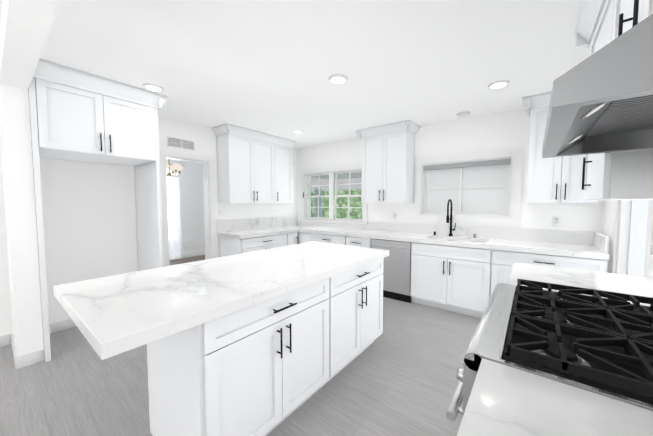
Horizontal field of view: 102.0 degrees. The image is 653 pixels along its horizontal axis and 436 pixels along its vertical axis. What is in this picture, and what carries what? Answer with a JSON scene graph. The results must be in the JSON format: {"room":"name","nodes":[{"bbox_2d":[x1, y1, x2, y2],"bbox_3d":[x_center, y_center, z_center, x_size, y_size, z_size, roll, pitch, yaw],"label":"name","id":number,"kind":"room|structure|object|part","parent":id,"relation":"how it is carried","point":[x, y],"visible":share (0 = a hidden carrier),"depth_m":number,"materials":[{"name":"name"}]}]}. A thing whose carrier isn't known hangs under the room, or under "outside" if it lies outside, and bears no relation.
{"room":"kitchen","nodes":[
{"label":"kitchen","id":0,"kind":"room"},
{"bbox_2d":[0,83,43,355],"bbox_3d":[-2.796,-0.033,2.408,0.650,2.560,0.150,2,4,38],"label":"wall","id":1,"kind":"structure","parent":0,"point":[19,195],"depth_m":2.21,"materials":[{"name":"white paint"}]},
{"bbox_2d":[9,333,19,368],"bbox_3d":[-2.829,1.199,2.397,0.634,0.100,0.014,2,4,38],"label":"baseboard","id":2,"kind":"structure","parent":1,"relation":"attached to","point":[16,358],"depth_m":2.29,"materials":[{"name":"white paint"}]},
{"bbox_2d":[0,0,60,88],"bbox_3d":[-0.973,-1.119,0.928,3.970,0.230,0.150,2,4,38],"label":"header beam","id":3,"kind":"structure","parent":0,"point":[25,26],"depth_m":1.53,"materials":[{"name":"white paint"}]},
{"bbox_2d":[0,116,297,335],"bbox_3d":[-2.709,-0.074,3.170,0.150,2.560,6.600,2,4,38],"label":"wall","id":4,"kind":"structure","parent":0,"point":[89,218],"depth_m":3.06,"materials":[{"name":"white paint"}]},
{"bbox_2d":[0,334,9,346],"bbox_3d":[-3.873,1.242,1.611,0.014,0.100,2.540,2,4,38],"label":"baseboard","id":5,"kind":"structure","parent":4,"relation":"attached to","point":[4,340],"depth_m":2.56,"materials":[{"name":"white paint"}]},
{"bbox_2d":[49,319,76,333],"bbox_3d":[-2.634,1.156,3.199,0.014,0.100,1.188,2,4,38],"label":"baseboard","id":6,"kind":"structure","parent":4,"relation":"attached to","point":[66,324],"depth_m":2.87,"materials":[{"name":"white paint"}]},
{"bbox_2d":[167,136,194,150],"bbox_3d":[-2.081,-1.065,3.794,0.008,0.140,0.380,2,4,38],"label":"air vent","id":7,"kind":"object","parent":4,"relation":"in","point":[173,142],"visible":1,"depth_m":3.79,"materials":[{"name":"white plastic"}]},
{"bbox_2d":[159,149,216,266],"bbox_3d":[-2.088,0.105,3.977,0.186,2.115,0.790,2,4,38],"label":"door frame","id":8,"kind":"structure","parent":4,"relation":"attached to","point":[209,203],"depth_m":4.10,"materials":[{"name":"white paint"}]},
{"bbox_2d":[218,208,222,214],"bbox_3d":[-1.723,-0.106,4.303,0.011,0.115,0.075,2,4,38],"label":"light switch","id":9,"kind":"object","parent":4,"relation":"attached to","point":[220,211],"visible":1,"depth_m":4.30,"materials":[{"name":"white plastic"}]},
{"bbox_2d":[212,123,294,202],"bbox_3d":[-1.131,-0.849,4.687,0.415,1.173,1.635,2,4,38],"label":"wall cabinet","id":10,"kind":"object","parent":4,"relation":"attached to","point":[253,166],"visible":1,"depth_m":4.35,"materials":[{"name":"white wood"}]},
{"bbox_2d":[276,216,299,226],"bbox_3d":[-0.815,0.067,5.465,0.022,0.200,0.618,2,4,38],"label":"backsplash","id":11,"kind":"structure","parent":4,"relation":"attached to","point":[286,221],"depth_m":5.44,"materials":[{"name":"white stone"}]},
{"bbox_2d":[166,159,204,253],"bbox_3d":[-4.237,-0.228,6.004,0.150,2.560,5.200,2,4,38],"label":"wall","id":12,"kind":"structure","parent":0,"point":[191,187],"depth_m":6.84,"materials":[{"name":"white paint"}]},
{"bbox_2d":[181,224,204,257],"bbox_3d":[-4.170,0.633,5.998,0.020,0.840,4.900,2,4,38],"label":"trim","id":13,"kind":"structure","parent":12,"relation":"attached to","point":[191,254],"depth_m":6.87,"materials":[{"name":"white paint"}]},
{"bbox_2d":[0,255,480,435],"bbox_3d":[-1.853,1.254,2.860,7.870,0.060,7.350,2,4,38],"label":"floor","id":14,"kind":"structure","parent":0,"point":[397,376],"depth_m":1.97,"materials":[{"name":"grey wood"}]},
{"bbox_2d":[28,59,167,361],"bbox_3d":[-2.373,-0.055,2.824,0.795,2.558,1.023,2,4,38],"label":"surround","id":15,"kind":"object","parent":14,"relation":"on","point":[78,115],"visible":0.96,"depth_m":2.53,"materials":[{"name":"white wood"}]},
{"bbox_2d":[217,217,298,256],"bbox_3d":[-1.131,0.574,4.562,0.664,1.115,1.218,2,4,38],"label":"base cabinet","id":16,"kind":"object","parent":14,"relation":"on","point":[239,236],"visible":0.54,"depth_m":4.34,"materials":[{"name":"white wood"}]},
{"bbox_2d":[217,217,298,238],"bbox_3d":[-1.139,0.144,4.545,0.643,0.255,1.218,2,4,38],"label":"countertop","id":17,"kind":"structure","parent":16,"relation":"on","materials":[{"name":"stone"}]},
{"bbox_2d":[141,257,384,435],"bbox_3d":[-0.236,0.830,2.053,0.686,0.875,1.787,2,4,38],"label":"kitchen island","id":18,"kind":"object","parent":14,"relation":"on","point":[265,342],"depth_m":1.47,"materials":[{"name":"white wood"}]},
{"bbox_2d":[53,241,388,359],"bbox_3d":[-0.444,0.367,1.997,0.980,0.055,2.158,2,4,38],"label":"island countertop","id":19,"kind":"structure","parent":18,"relation":"on","point":[117,314],"depth_m":1.38,"materials":[{"name":"white stone"}]},
{"bbox_2d":[300,231,311,242],"bbox_3d":[-0.167,0.677,5.013,0.327,0.859,0.624,2,4,38],"label":"base cabinet","id":20,"kind":"object","parent":14,"relation":"on","point":[304,237],"depth_m":4.77,"materials":[{"name":"white wood"}]},
{"bbox_2d":[312,235,347,244],"bbox_3d":[0.232,0.694,4.703,0.810,0.859,0.624,2,4,38],"label":"base cabinet","id":21,"kind":"object","parent":14,"relation":"on","point":[333,239],"depth_m":4.40,"materials":[{"name":"white wood"}]},
{"bbox_2d":[348,235,371,247],"bbox_3d":[0.646,0.711,4.382,0.506,0.859,0.624,2,4,38],"label":"base cabinet","id":22,"kind":"object","parent":14,"relation":"on","point":[367,243],"depth_m":4.07,"materials":[{"name":"white wood"}]},
{"bbox_2d":[372,239,415,302],"bbox_3d":[1.092,0.730,4.034,0.756,0.859,0.624,2,4,38],"label":"base cabinet","id":23,"kind":"object","parent":14,"relation":"on","point":[399,268],"depth_m":3.71,"materials":[{"name":"white"}]},
{"bbox_2d":[371,239,410,302],"bbox_3d":[1.066,0.732,4.008,0.604,0.858,0.648,2,4,38],"label":"dishwasher","id":24,"kind":"object","parent":23,"relation":"in","point":[396,266],"depth_m":3.72,"materials":[{"name":"silver metal"}]},
{"bbox_2d":[416,239,499,317],"bbox_3d":[1.729,0.757,3.539,0.996,0.859,0.624,2,4,38],"label":"base cabinet","id":25,"kind":"object","parent":14,"relation":"on","point":[465,270],"depth_m":3.26,"materials":[{"name":"white wood"}]},
{"bbox_2d":[280,227,609,258],"bbox_3d":[0.986,0.276,4.081,4.576,0.067,0.642,2,4,38],"label":"countertop","id":26,"kind":"structure","parent":25,"relation":"on","point":[577,250],"depth_m":3.25,"materials":[{"name":"white stone"}]},
{"bbox_2d":[446,279,652,421],"bbox_3d":[0.988,0.844,0.996,0.818,0.962,0.914,2,4,38],"label":"range","id":27,"kind":"object","parent":14,"relation":"on","point":[595,342],"visible":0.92,"depth_m":0.87,"materials":[{"name":"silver metal"}]},
{"bbox_2d":[502,290,652,404],"bbox_3d":[1.029,0.434,0.942,0.615,0.011,0.886,2,4,38],"label":"cooktop","id":28,"kind":"object","parent":27,"relation":"in","point":[568,340],"depth_m":0.82,"materials":[{"name":"black metal"}]},
{"bbox_2d":[500,251,608,283],"bbox_3d":[2.406,0.785,3.012,0.991,0.859,0.624,2,4,38],"label":"base cabinet","id":29,"kind":"object","parent":14,"relation":"on","point":[507,258],"depth_m":2.71,"materials":[{"name":"white wood"}]},
{"bbox_2d":[0,0,589,147],"bbox_3d":[-1.853,-1.372,2.717,7.870,0.080,7.350,2,4,38],"label":"ceiling","id":30,"kind":"structure","parent":0,"point":[270,67],"depth_m":2.11,"materials":[{"name":"white paint"}]},
{"bbox_2d":[142,83,163,91],"bbox_3d":[-1.764,-1.323,2.695,0.183,0.013,0.183,2,4,38],"label":"recessed light","id":31,"kind":"object","parent":30,"relation":"in","point":[152,87],"visible":1,"depth_m":2.67,"materials":[{"name":"white plastic"}]},
{"bbox_2d":[166,159,182,176],"bbox_3d":[-2.955,-1.115,4.956,0.455,0.676,0.458,2,4,38],"label":"chandelier","id":32,"kind":"object","parent":30,"relation":"hanging from","point":[175,167],"visible":0.5,"depth_m":4.95,"materials":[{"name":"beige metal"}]},
{"bbox_2d":[292,130,302,132],"bbox_3d":[-0.470,-1.412,4.321,0.183,0.013,0.183,2,4,38],"label":"recessed light","id":33,"kind":"object","parent":30,"relation":"in","point":[297,131],"visible":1,"depth_m":4.29,"materials":[{"name":"white plastic"}]},
{"bbox_2d":[329,74,347,83],"bbox_3d":[0.111,-1.314,2.515,0.183,0.013,0.183,2,4,38],"label":"recessed light","id":34,"kind":"object","parent":30,"relation":"in","point":[338,79],"visible":0.98,"depth_m":2.49,"materials":[{"name":"white plastic"}]},
{"bbox_2d":[457,111,469,117],"bbox_3d":[1.795,-1.357,3.471,0.159,0.030,0.159,2,4,38],"label":"smoke detector","id":35,"kind":"object","parent":30,"relation":"attached to","point":[463,114],"visible":1,"depth_m":3.42,"materials":[{"name":"white plastic"}]},
{"bbox_2d":[488,80,509,88],"bbox_3d":[1.707,-1.320,2.627,0.183,0.013,0.183,2,4,38],"label":"recessed light","id":36,"kind":"object","parent":30,"relation":"in","point":[499,84],"visible":0.98,"depth_m":2.60,"materials":[{"name":"white plastic"}]},
{"bbox_2d":[309,176,310,216],"bbox_3d":[-1.522,-0.287,7.088,2.800,2.560,0.150,2,4,38],"label":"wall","id":37,"kind":"structure","parent":0,"point":[310,176],"depth_m":6.25,"materials":[{"name":"white"}]},
{"bbox_2d":[297,108,603,233],"bbox_3d":[1.247,-0.139,4.365,4.920,2.560,0.150,2,4,38],"label":"wall","id":38,"kind":"structure","parent":0,"point":[502,130],"depth_m":3.63,"materials":[{"name":"white paint"}]},
{"bbox_2d":[299,164,367,224],"bbox_3d":[0.115,-0.451,5.174,1.640,1.075,0.160,2,4,38],"label":"double window","id":39,"kind":"structure","parent":38,"relation":"in","point":[329,172],"depth_m":5.14,"materials":[{"name":"white paint"}]},
{"bbox_3d":[0.143,-0.430,5.212,1.400,0.920,0.003,2,4,38],"label":"glass","id":40,"kind":"part","parent":39,"relation":"part of","materials":[{"name":"clear glass"}]},
{"bbox_2d":[311,172,361,179],"bbox_3d":[0.669,-0.978,5.792,2.500,0.040,1.440,2,4,38],"label":"soffit","id":41,"kind":"structure","parent":38,"relation":"attached to","point":[356,174],"depth_m":6.27,"materials":[{"name":"grey"}]},
{"bbox_2d":[355,120,419,202],"bbox_3d":[0.948,-0.823,4.196,0.900,1.173,0.415,2,4,38],"label":"wall cabinet","id":42,"kind":"object","parent":38,"relation":"attached to","point":[388,153],"visible":1,"depth_m":4.05,"materials":[{"name":"white wood"}]},
{"bbox_2d":[300,223,595,246],"bbox_3d":[1.188,0.155,4.313,4.550,0.150,0.018,2,4,38],"label":"backsplash","id":43,"kind":"structure","parent":38,"relation":"attached to","point":[421,229],"depth_m":3.56,"materials":[{"name":"white stone"}]},
{"bbox_2d":[414,147,523,225],"bbox_3d":[1.950,-0.415,3.775,1.355,0.985,0.152,2,4,38],"label":"window","id":44,"kind":"structure","parent":38,"relation":"in","point":[482,187],"depth_m":3.71,"materials":[{"name":"white paint"}]},
{"bbox_3d":[1.979,-0.422,3.812,1.105,0.725,0.004,2,4,38],"label":"glass","id":45,"kind":"part","parent":44,"relation":"part of","materials":[{"name":"white glass"}]},
{"bbox_2d":[424,159,510,170],"bbox_3d":[1.939,-0.748,3.742,1.101,0.063,0.048,2,4,38],"label":"shade","id":46,"kind":"object","parent":44,"relation":"attached to","point":[480,162],"depth_m":3.69,"materials":[{"name":"grey fabric"}]},
{"bbox_2d":[552,216,560,225],"bbox_3d":[2.717,0.033,3.127,0.075,0.115,0.006,2,4,38],"label":"electrical outlet","id":47,"kind":"object","parent":38,"relation":"attached to","point":[556,220],"visible":1,"depth_m":3.12,"materials":[{"name":"white plastic"}]},
{"bbox_2d":[522,92,597,202],"bbox_3d":[2.593,-0.753,2.916,0.730,1.173,0.415,2,4,38],"label":"wall cabinet","id":48,"kind":"object","parent":38,"relation":"attached to","point":[554,180],"visible":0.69,"depth_m":2.90,"materials":[{"name":"white wood"}]},
{"bbox_2d":[457,358,652,435],"bbox_3d":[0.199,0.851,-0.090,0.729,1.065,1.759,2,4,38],"label":"countertop","id":49,"kind":"structure","parent":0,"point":[504,400],"depth_m":0.59,"materials":[{"name":"white stone"}]},
{"bbox_2d":[507,254,652,305],"bbox_3d":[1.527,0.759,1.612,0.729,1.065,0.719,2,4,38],"label":"countertop","id":50,"kind":"structure","parent":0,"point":[627,284],"depth_m":1.61,"materials":[{"name":"white stone"}]},
{"bbox_2d":[602,200,614,272],"bbox_3d":[1.054,0.085,0.243,0.150,2.560,6.600,2,4,38],"label":"wall","id":51,"kind":"structure","parent":0,"point":[608,218],"depth_m":2.63,"materials":[{"name":"white paint"}]},
{"bbox_2d":[542,14,652,157],"bbox_3d":[1.087,-0.400,0.857,0.575,0.220,0.950,2,4,38],"label":"range hood","id":52,"kind":"object","parent":51,"relation":"attached to","point":[601,100],"visible":1,"depth_m":0.67,"materials":[{"name":"silver metal"}]},
{"bbox_2d":[592,232,607,250],"bbox_3d":[2.792,0.243,2.689,0.022,0.150,0.572,2,4,38],"label":"backsplash","id":53,"kind":"structure","parent":51,"relation":"attached to","point":[601,241],"depth_m":2.63,"materials":[{"name":"white stone"}]},
{"bbox_2d":[574,0,652,199],"bbox_3d":[1.379,-0.661,1.088,0.415,1.158,1.695,2,4,38],"label":"wall cabinet","id":54,"kind":"object","parent":51,"relation":"attached to","point":[626,175],"visible":0.54,"depth_m":1.26,"materials":[{"name":"white wood"}]},
{"bbox_2d":[611,200,652,276],"bbox_3d":[2.398,0.210,1.994,0.170,2.120,0.980,2,4,38],"label":"door frame","id":55,"kind":"structure","parent":51,"relation":"attached to","point":[629,233],"depth_m":2.28,"materials":[{"name":"white paint"}]},
{"bbox_3d":[-4.168,-1.252,5.768,0.024,0.024,2.000,2,4,38],"label":"curtain rod","id":56,"kind":"object","parent":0,"visible":0},
{"bbox_2d":[166,165,180,259],"bbox_3d":[-3.816,-0.123,6.278,0.076,2.280,0.660,2,4,38],"label":"curtain","id":57,"kind":"object","parent":56,"relation":"hanging from","point":[173,204],"visible":0.4,"depth_m":6.43,"materials":[{"name":"white fabric"}]},
{"label":"outside","id":58,"kind":"structure","parent":0,"visible":0},
{"bbox_2d":[315,189,321,216],"bbox_3d":[-0.193,-0.274,6.287,0.220,0.820,0.020,2,4,38],"label":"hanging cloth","id":59,"kind":"object","parent":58,"point":[316,203],"depth_m":6.26,"materials":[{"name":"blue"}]},
{"bbox_2d":[311,177,361,218],"bbox_3d":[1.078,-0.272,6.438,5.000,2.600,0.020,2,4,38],"label":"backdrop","id":60,"kind":"structure","parent":58,"point":[340,200],"depth_m":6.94,"materials":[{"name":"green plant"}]}
]}

